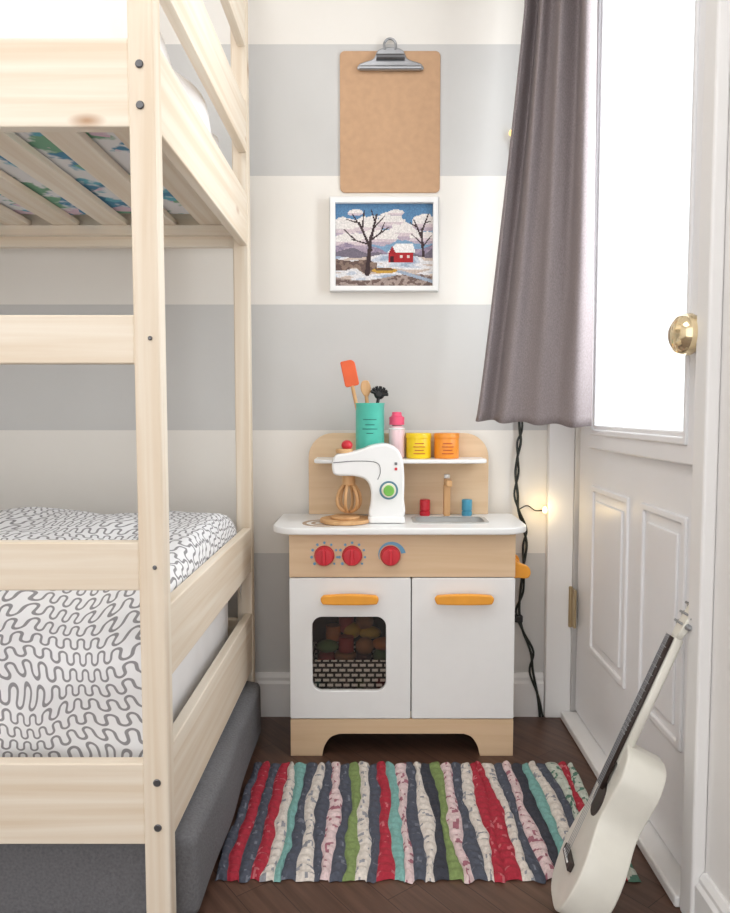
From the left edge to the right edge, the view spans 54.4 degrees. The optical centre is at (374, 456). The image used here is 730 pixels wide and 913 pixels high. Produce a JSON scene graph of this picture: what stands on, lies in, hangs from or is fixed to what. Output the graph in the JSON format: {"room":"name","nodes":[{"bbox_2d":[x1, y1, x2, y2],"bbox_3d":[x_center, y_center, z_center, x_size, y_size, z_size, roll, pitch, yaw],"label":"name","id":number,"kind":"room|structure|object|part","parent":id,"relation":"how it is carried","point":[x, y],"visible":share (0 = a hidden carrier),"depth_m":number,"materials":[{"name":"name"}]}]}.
{"room":"bedroom","nodes":[
{"label":"bedroom","id":0,"kind":"room"},
{"bbox_2d":[0,0,630,679],"bbox_3d":[-0.743,-0.515,1.796,2.715,2.350,0.100,0,4,0],"label":"wall","id":1,"kind":"structure","parent":0,"point":[68,432],"depth_m":1.76,"materials":[{"name":"paint"}]},
{"bbox_2d":[329,196,438,292],"bbox_3d":[0.022,-0.516,1.734,0.266,0.227,0.021,0,4,0],"label":"picture","id":2,"kind":"object","parent":1,"relation":"attached to","point":[378,244],"visible":1,"depth_m":1.74,"materials":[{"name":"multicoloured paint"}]},
{"bbox_2d":[340,37,440,192],"bbox_3d":[0.036,-0.824,1.713,0.243,0.362,0.024,0,4,0],"label":"clipboard","id":3,"kind":"object","parent":1,"relation":"attached to","point":[390,96],"visible":1,"depth_m":1.72,"materials":[{"name":"wood"}]},
{"bbox_3d":[0.037,-0.955,1.706,0.160,0.055,0.006,0,4,0],"label":"clip plate","id":4,"kind":"part","parent":3,"relation":"part of","materials":[{"name":"metal"}]},
{"bbox_2d":[255,672,543,716],"bbox_3d":[-0.786,0.606,1.810,2.428,0.110,0.016,0,4,0],"label":"baseboard","id":5,"kind":"structure","parent":1,"relation":"attached to","point":[274,686],"depth_m":1.80,"materials":[{"name":"paint"}]},
{"bbox_2d":[509,130,546,716],"bbox_3d":[0.376,-0.066,1.757,0.105,1.448,0.021,1,4,12],"label":"string lights","id":6,"kind":"object","parent":1,"relation":"attached to","point":[518,618],"visible":0.77,"depth_m":1.78,"materials":[{"name":"plastic"}]},
{"bbox_3d":[0.384,0.230,1.776,0.074,0.855,0.014,1,4,14],"label":"cord","id":7,"kind":"part","parent":6,"relation":"part of","materials":[{"name":"plastic"}]},
{"bbox_3d":[0.386,0.230,1.773,0.081,0.855,0.028,0,4,0],"label":"cord","id":8,"kind":"part","parent":6,"relation":"part of","materials":[{"name":"plastic"}]},
{"bbox_2d":[543,424,574,717],"bbox_3d":[0.462,-0.366,1.743,0.064,2.060,0.022,0,4,0],"label":"trim","id":9,"kind":"structure","parent":1,"relation":"attached to","point":[560,438],"depth_m":1.77,"materials":[{"name":"paint"}]},
{"bbox_2d":[197,717,681,912],"bbox_3d":[-0.743,0.793,0.239,2.715,0.060,3.375,0,4,0],"label":"floor","id":10,"kind":"structure","parent":0,"point":[543,740],"depth_m":1.16,"materials":[{"name":"brown wood"}]},
{"bbox_2d":[0,844,146,912],"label":"floor cushion","id":11,"kind":"object","parent":10,"relation":"on","point":[72,878],"depth_m":1.06,"materials":[{"name":"grey fabric"}]},
{"bbox_2d":[0,0,254,912],"bbox_3d":[-1.111,-0.239,1.321,1.638,1.860,0.728,0,4,0],"label":"bunk bed","id":12,"kind":"object","parent":10,"relation":"on","point":[60,89],"visible":0.91,"depth_m":1.01,"materials":[{"name":"brown wood"}]},
{"bbox_2d":[0,0,218,214],"bbox_3d":[-1.094,-0.622,1.298,1.531,0.198,0.649,0,4,0],"label":"mattress","id":13,"kind":"object","parent":12,"relation":"on","point":[18,18],"visible":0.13,"depth_m":1.13,"materials":[{"name":"fabric"}]},
{"bbox_3d":[-1.100,-0.566,1.307,1.520,0.085,0.620,0,4,0],"label":"mattress","id":14,"kind":"part","parent":13,"relation":"part of","materials":[{"name":"fabric"}]},
{"bbox_2d":[0,0,218,146],"bbox_3d":[-1.084,-0.636,1.297,1.510,0.169,0.649,0,4,0],"label":"duvet","id":15,"kind":"object","parent":13,"relation":"on","point":[18,18],"depth_m":0.99,"materials":[{"name":"white fabric"}]},
{"bbox_2d":[0,507,240,756],"bbox_3d":[-1.087,0.296,1.357,1.547,0.357,0.656,0,4,0],"label":"bedding","id":16,"kind":"object","parent":12,"relation":"on","point":[71,684],"visible":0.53,"depth_m":1.05,"materials":[{"name":"white fabric"}]},
{"bbox_3d":[-1.098,0.382,1.367,1.522,0.185,0.599,0,4,0],"label":"mattress","id":17,"kind":"part","parent":16,"relation":"part of","materials":[{"name":"white fabric"}]},
{"bbox_3d":[-0.310,-0.216,0.975,0.036,1.860,0.030,0,4,0],"label":"post","id":18,"kind":"part","parent":12,"relation":"part of","materials":[{"name":"brown wood"}]},
{"bbox_3d":[-0.310,-0.261,1.668,0.036,1.860,0.032,0,4,0],"label":"post","id":19,"kind":"part","parent":12,"relation":"part of","materials":[{"name":"brown wood"}]},
{"bbox_2d":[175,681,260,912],"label":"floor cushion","id":20,"kind":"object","parent":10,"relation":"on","point":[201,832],"depth_m":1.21,"materials":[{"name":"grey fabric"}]},
{"bbox_2d":[273,433,530,755],"bbox_3d":[0.062,0.309,1.662,0.582,0.722,0.228,0,4,0],"label":"play kitchen","id":21,"kind":"object","parent":10,"relation":"on","point":[438,584],"visible":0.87,"depth_m":1.58,"materials":[{"name":"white wood"}]},
{"bbox_3d":[-0.115,0.151,1.613,0.100,0.001,0.100,0,4,0],"label":"burner","id":22,"kind":"part","parent":21,"relation":"part of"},
{"bbox_3d":[-0.112,0.220,1.559,0.041,0.041,0.017,0,4,0],"label":"knob","id":23,"kind":"part","parent":21,"relation":"part of","materials":[{"name":"red paint"}]},
{"bbox_2d":[313,617,385,688],"bbox_3d":[-0.051,0.453,1.673,0.203,0.149,0.131,0,4,0],"label":"basket","id":24,"kind":"object","parent":21,"relation":"on","point":[346,663],"visible":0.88,"depth_m":1.66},
{"bbox_2d":[315,642,375,659],"bbox_3d":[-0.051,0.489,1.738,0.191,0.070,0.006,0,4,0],"label":"food","id":25,"kind":"object","parent":24,"relation":"on","point":[317,651],"depth_m":1.73,"materials":[{"name":"multicoloured food"}]},
{"bbox_3d":[0.060,0.380,1.776,0.477,0.447,0.008,0,4,0],"label":"panel","id":26,"kind":"part","parent":21,"relation":"part of","materials":[{"name":"plastic"}]},
{"bbox_2d":[289,577,410,718],"bbox_3d":[-0.055,0.429,1.591,0.270,0.320,0.014,0,4,0],"label":"oven","id":27,"kind":"object","parent":21,"relation":"in","point":[392,700],"depth_m":1.58,"materials":[{"name":"white wood"}]},
{"bbox_3d":[-0.056,0.313,1.554,0.127,0.024,0.014,0,4,0],"label":"handle","id":28,"kind":"part","parent":21,"relation":"part of","materials":[{"name":"orange paint"}]},
{"bbox_3d":[-0.051,0.220,1.559,0.041,0.041,0.017,0,4,0],"label":"knob","id":29,"kind":"part","parent":21,"relation":"part of","materials":[{"name":"red paint"}]},
{"bbox_2d":[320,440,404,525],"bbox_3d":[-0.029,0.056,1.619,0.194,0.187,0.116,0,4,0],"label":"stand mixer","id":30,"kind":"object","parent":21,"relation":"on","point":[381,465],"visible":1,"depth_m":1.60,"materials":[{"name":"white paint"}]},
{"bbox_3d":[-0.070,-0.013,1.625,0.040,0.010,0.040,0,4,0],"label":"tilt knob","id":31,"kind":"part","parent":30,"relation":"part of","materials":[{"name":"brown wood"}]},
{"bbox_3d":[-0.064,-0.026,1.624,0.026,0.023,0.026,0,4,0],"label":"tilt knob","id":32,"kind":"part","parent":30,"relation":"part of","materials":[{"name":"red paint"}]},
{"bbox_3d":[0.031,0.076,1.598,0.042,0.042,0.002,0,4,0],"label":"dial plate","id":33,"kind":"part","parent":30,"relation":"part of","materials":[{"name":"green plastic"}]},
{"bbox_2d":[355,403,384,449],"bbox_3d":[-0.012,-0.062,1.694,0.071,0.131,0.071,0,4,0],"label":"tin","id":34,"kind":"object","parent":21,"relation":"on","point":[369,416],"visible":0.8,"depth_m":1.66,"materials":[{"name":"teal metal"}]},
{"bbox_2d":[340,360,358,409],"bbox_3d":[-0.049,-0.118,1.686,0.067,0.221,0.012,-1,4,-8],"label":"spatula","id":35,"kind":"object","parent":34,"relation":"in","point":[348,367],"visible":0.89,"depth_m":1.68,"materials":[{"name":"orange plastic"}]},
{"bbox_3d":[-0.060,-0.196,1.679,0.044,0.064,0.009,0,4,0],"label":"blade","id":36,"kind":"part","parent":35,"relation":"part of","materials":[{"name":"orange plastic"}]},
{"bbox_3d":[-0.037,-0.088,1.690,0.042,0.162,0.009,-1,4,-10],"label":"handle","id":37,"kind":"part","parent":35,"relation":"part of","materials":[{"name":"brown wood"}]},
{"bbox_2d":[361,380,370,402],"bbox_3d":[-0.019,-0.096,1.704,0.031,0.174,0.009,0,4,7],"label":"wooden spoon","id":38,"kind":"object","parent":34,"relation":"in","point":[365,385],"visible":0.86,"depth_m":1.70,"materials":[{"name":"brown wood"}]},
{"bbox_2d":[361,380,370,395],"bbox_3d":[-0.022,-0.162,1.700,0.024,0.041,0.006,0,4,0],"label":"bowl","id":39,"kind":"object","parent":38,"relation":"on","point":[365,385],"depth_m":1.70,"materials":[{"name":"brown wood"}]},
{"bbox_2d":[370,386,388,402],"bbox_3d":[0.005,-0.088,1.693,0.054,0.160,0.020,-1,4,-10],"label":"fork","id":40,"kind":"object","parent":34,"relation":"in","point":[379,393],"visible":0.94,"depth_m":1.69,"materials":[{"name":"black plastic"}]},
{"bbox_3d":[0.034,0.220,1.559,0.041,0.041,0.017,0,4,0],"label":"knob","id":41,"kind":"part","parent":21,"relation":"part of","materials":[{"name":"red paint"}]},
{"bbox_2d":[389,412,404,457],"bbox_3d":[0.052,-0.052,1.695,0.039,0.110,0.039,0,4,0],"label":"squeeze bottle","id":42,"kind":"object","parent":21,"relation":"on","point":[396,431],"visible":0.91,"depth_m":1.68,"materials":[{"name":"plastic"}]},
{"bbox_2d":[309,433,488,513],"bbox_3d":[0.058,0.042,1.750,0.442,0.200,0.014,0,4,0],"label":"backsplash","id":43,"kind":"structure","parent":21,"relation":"attached to","point":[421,481],"depth_m":1.74,"materials":[{"name":"brown wood"}]},
{"bbox_2d":[273,514,525,534],"bbox_3d":[0.056,0.156,1.654,0.568,0.015,0.224,0,4,0],"label":"countertop","id":44,"kind":"structure","parent":21,"relation":"on","point":[289,524],"depth_m":1.55,"materials":[{"name":"white paint"}]},
{"bbox_2d":[314,457,486,463],"bbox_3d":[0.059,0.009,1.692,0.405,0.009,0.096,0,4,0],"label":"shelf","id":45,"kind":"object","parent":21,"relation":"attached to","point":[317,460],"depth_m":1.65,"materials":[{"name":"white paint"}]},
{"bbox_3d":[0.060,0.218,1.578,0.501,0.098,0.014,0,4,0],"label":"control panel","id":46,"kind":"part","parent":21,"relation":"part of","materials":[{"name":"brown wood"}]},
{"bbox_2d":[406,433,430,458],"bbox_3d":[0.104,-0.026,1.697,0.061,0.060,0.061,0,4,0],"label":"canister","id":47,"kind":"object","parent":21,"relation":"on","point":[418,445],"visible":1,"depth_m":1.67,"materials":[{"name":"metal"}]},
{"bbox_3d":[0.104,-0.050,1.695,0.061,0.012,0.061,0,4,0],"label":"lid","id":48,"kind":"part","parent":47,"relation":"part of","materials":[{"name":"yellow metal"}]},
{"bbox_2d":[420,499,429,515],"bbox_3d":[0.121,0.124,1.724,0.025,0.040,0.025,0,4,0],"label":"tap","id":49,"kind":"object","parent":21,"relation":"on","point":[424,503],"depth_m":1.71,"materials":[{"name":"red paint"}]},
{"bbox_2d":[434,433,458,458],"bbox_3d":[0.171,-0.026,1.697,0.061,0.060,0.061,0,4,0],"label":"canister","id":50,"kind":"object","parent":21,"relation":"on","point":[446,445],"visible":1,"depth_m":1.67,"materials":[{"name":"metal"}]},
{"bbox_3d":[0.171,-0.050,1.695,0.061,0.012,0.061,0,4,0],"label":"lid","id":51,"kind":"part","parent":50,"relation":"part of","materials":[{"name":"orange metal"}]},
{"bbox_2d":[443,474,451,515],"bbox_3d":[0.174,0.095,1.696,0.016,0.101,0.063,0,4,0],"label":"faucet","id":52,"kind":"object","parent":21,"relation":"on","point":[447,482],"depth_m":1.71,"materials":[{"name":"brown wood"}]},
{"bbox_2d":[411,516,488,523],"bbox_3d":[0.173,0.162,1.658,0.175,0.032,0.104,0,4,0],"label":"sink","id":53,"kind":"object","parent":21,"relation":"in","point":[414,519],"depth_m":1.70,"materials":[{"name":"silver metal"}]},
{"bbox_3d":[0.197,0.429,1.591,0.229,0.320,0.014,0,4,0],"label":"cupboard door","id":54,"kind":"part","parent":21,"relation":"part of","materials":[{"name":"white paint"}]},
{"bbox_3d":[0.196,0.313,1.554,0.129,0.024,0.014,0,4,0],"label":"handle","id":55,"kind":"part","parent":21,"relation":"part of","materials":[{"name":"orange paint"}]},
{"bbox_2d":[462,499,471,515],"bbox_3d":[0.223,0.124,1.724,0.025,0.040,0.025,0,4,0],"label":"tap","id":56,"kind":"object","parent":21,"relation":"on","point":[466,503],"depth_m":1.71,"materials":[{"name":"blue paint"}]},
{"bbox_2d":[215,760,640,883],"bbox_3d":[0.086,0.683,1.365,0.714,0.012,0.407,0,4,0],"label":"rag rug","id":57,"kind":"object","parent":10,"relation":"on","point":[408,822],"visible":0.93,"depth_m":1.33,"materials":[{"name":"fabric"}]},
{"bbox_2d":[551,601,691,912],"bbox_3d":[0.386,0.463,1.078,0.235,0.490,0.160,0,4,0],"label":"guitar","id":58,"kind":"object","parent":10,"relation":"on","point":[591,869],"visible":0.91,"depth_m":1.04,"materials":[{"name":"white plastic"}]},
{"bbox_2d":[570,0,729,904],"bbox_3d":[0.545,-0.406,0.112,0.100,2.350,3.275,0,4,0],"label":"door frame","id":59,"kind":"structure","parent":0,"point":[717,849],"depth_m":1.02,"materials":[{"name":"white paint"}]},
{"bbox_2d":[476,0,596,427],"bbox_3d":[0.365,-0.669,1.571,0.273,1.204,0.100,3,5,40],"label":"curtain","id":60,"kind":"object","parent":59,"relation":"hanging from","point":[538,368],"visible":1,"depth_m":1.55,"materials":[{"name":"grey fabric"}]},
{"bbox_2d":[571,588,576,627],"bbox_3d":[0.493,0.377,1.763,0.006,0.095,0.026,0,4,0],"label":"hinge leaf","id":61,"kind":"object","parent":59,"relation":"attached to","point":[574,592],"visible":1,"depth_m":1.75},
{"bbox_2d":[568,586,572,626],"bbox_3d":[0.489,0.376,1.776,0.010,0.103,0.010,0,4,0],"label":"pin","id":62,"kind":"object","parent":61,"relation":"attached to","point":[570,587],"depth_m":1.77,"materials":[{"name":"metal"}]},
{"bbox_2d":[561,712,680,906],"bbox_3d":[0.530,0.674,1.452,0.124,0.020,0.686,0,4,0],"label":"trim","id":63,"kind":"structure","parent":59,"relation":"attached to","point":[655,851],"depth_m":1.26,"materials":[{"name":"paint"}]},
{"bbox_2d":[575,0,697,866],"bbox_3d":[0.496,-0.338,1.380,0.098,2.002,0.694,0,4,0],"label":"door slab","id":64,"kind":"structure","parent":59,"relation":"in","point":[602,704],"depth_m":1.45,"materials":[{"name":"paint"}]},
{"bbox_2d":[593,501,623,667],"bbox_3d":[0.503,0.268,1.538,0.006,0.326,0.171,0,4,0],"label":"panel field","id":65,"kind":"object","parent":64,"relation":"attached to","point":[608,519],"depth_m":1.52,"materials":[{"name":"white paint"}]},
{"bbox_3d":[0.504,0.268,1.538,0.008,0.390,0.235,0,4,0],"label":"panel","id":66,"kind":"part","parent":64,"relation":"part of","materials":[{"name":"white paint"}]},
{"bbox_2d":[588,0,705,465],"bbox_3d":[0.499,-0.570,1.335,0.012,1.140,0.546,0,4,0],"label":"window frame","id":67,"kind":"structure","parent":64,"relation":"attached to","point":[673,453],"depth_m":1.32,"materials":[{"name":"paint"}]},
{"bbox_2d":[590,0,699,444],"bbox_3d":[0.492,-0.570,1.335,0.008,1.076,0.499,0,4,0],"label":"bead","id":68,"kind":"object","parent":67,"relation":"attached to","point":[677,440],"visible":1,"depth_m":1.12,"materials":[{"name":"paint"}]},
{"bbox_2d":[643,522,678,724],"bbox_3d":[0.503,0.287,1.254,0.006,0.326,0.131,0,4,0],"label":"panel field","id":69,"kind":"object","parent":64,"relation":"attached to","point":[662,548],"depth_m":1.24,"materials":[{"name":"white paint"}]},
{"bbox_3d":[0.504,0.287,1.254,0.008,0.390,0.195,0,4,0],"label":"panel","id":70,"kind":"part","parent":64,"relation":"part of","materials":[{"name":"white paint"}]},
{"bbox_3d":[0.476,-0.185,1.074,0.058,0.064,0.064,0,4,0],"label":"knob","id":71,"kind":"part","parent":64,"relation":"part of","materials":[{"name":"gold metal"}]},
{"bbox_2d":[680,0,729,912],"bbox_3d":[0.484,-0.325,1.021,0.020,2.070,0.041,0,4,0],"label":"trim","id":72,"kind":"structure","parent":59,"relation":"attached to","point":[717,27],"depth_m":1.03,"materials":[{"name":"paint"}]},
{"bbox_2d":[695,873,729,912],"bbox_3d":[0.487,0.747,-0.193,0.016,0.088,2.518,0,4,0],"label":"baseboard","id":73,"kind":"structure","parent":59,"relation":"attached to","point":[708,898],"depth_m":1.03,"materials":[{"name":"paint"}]}
]}

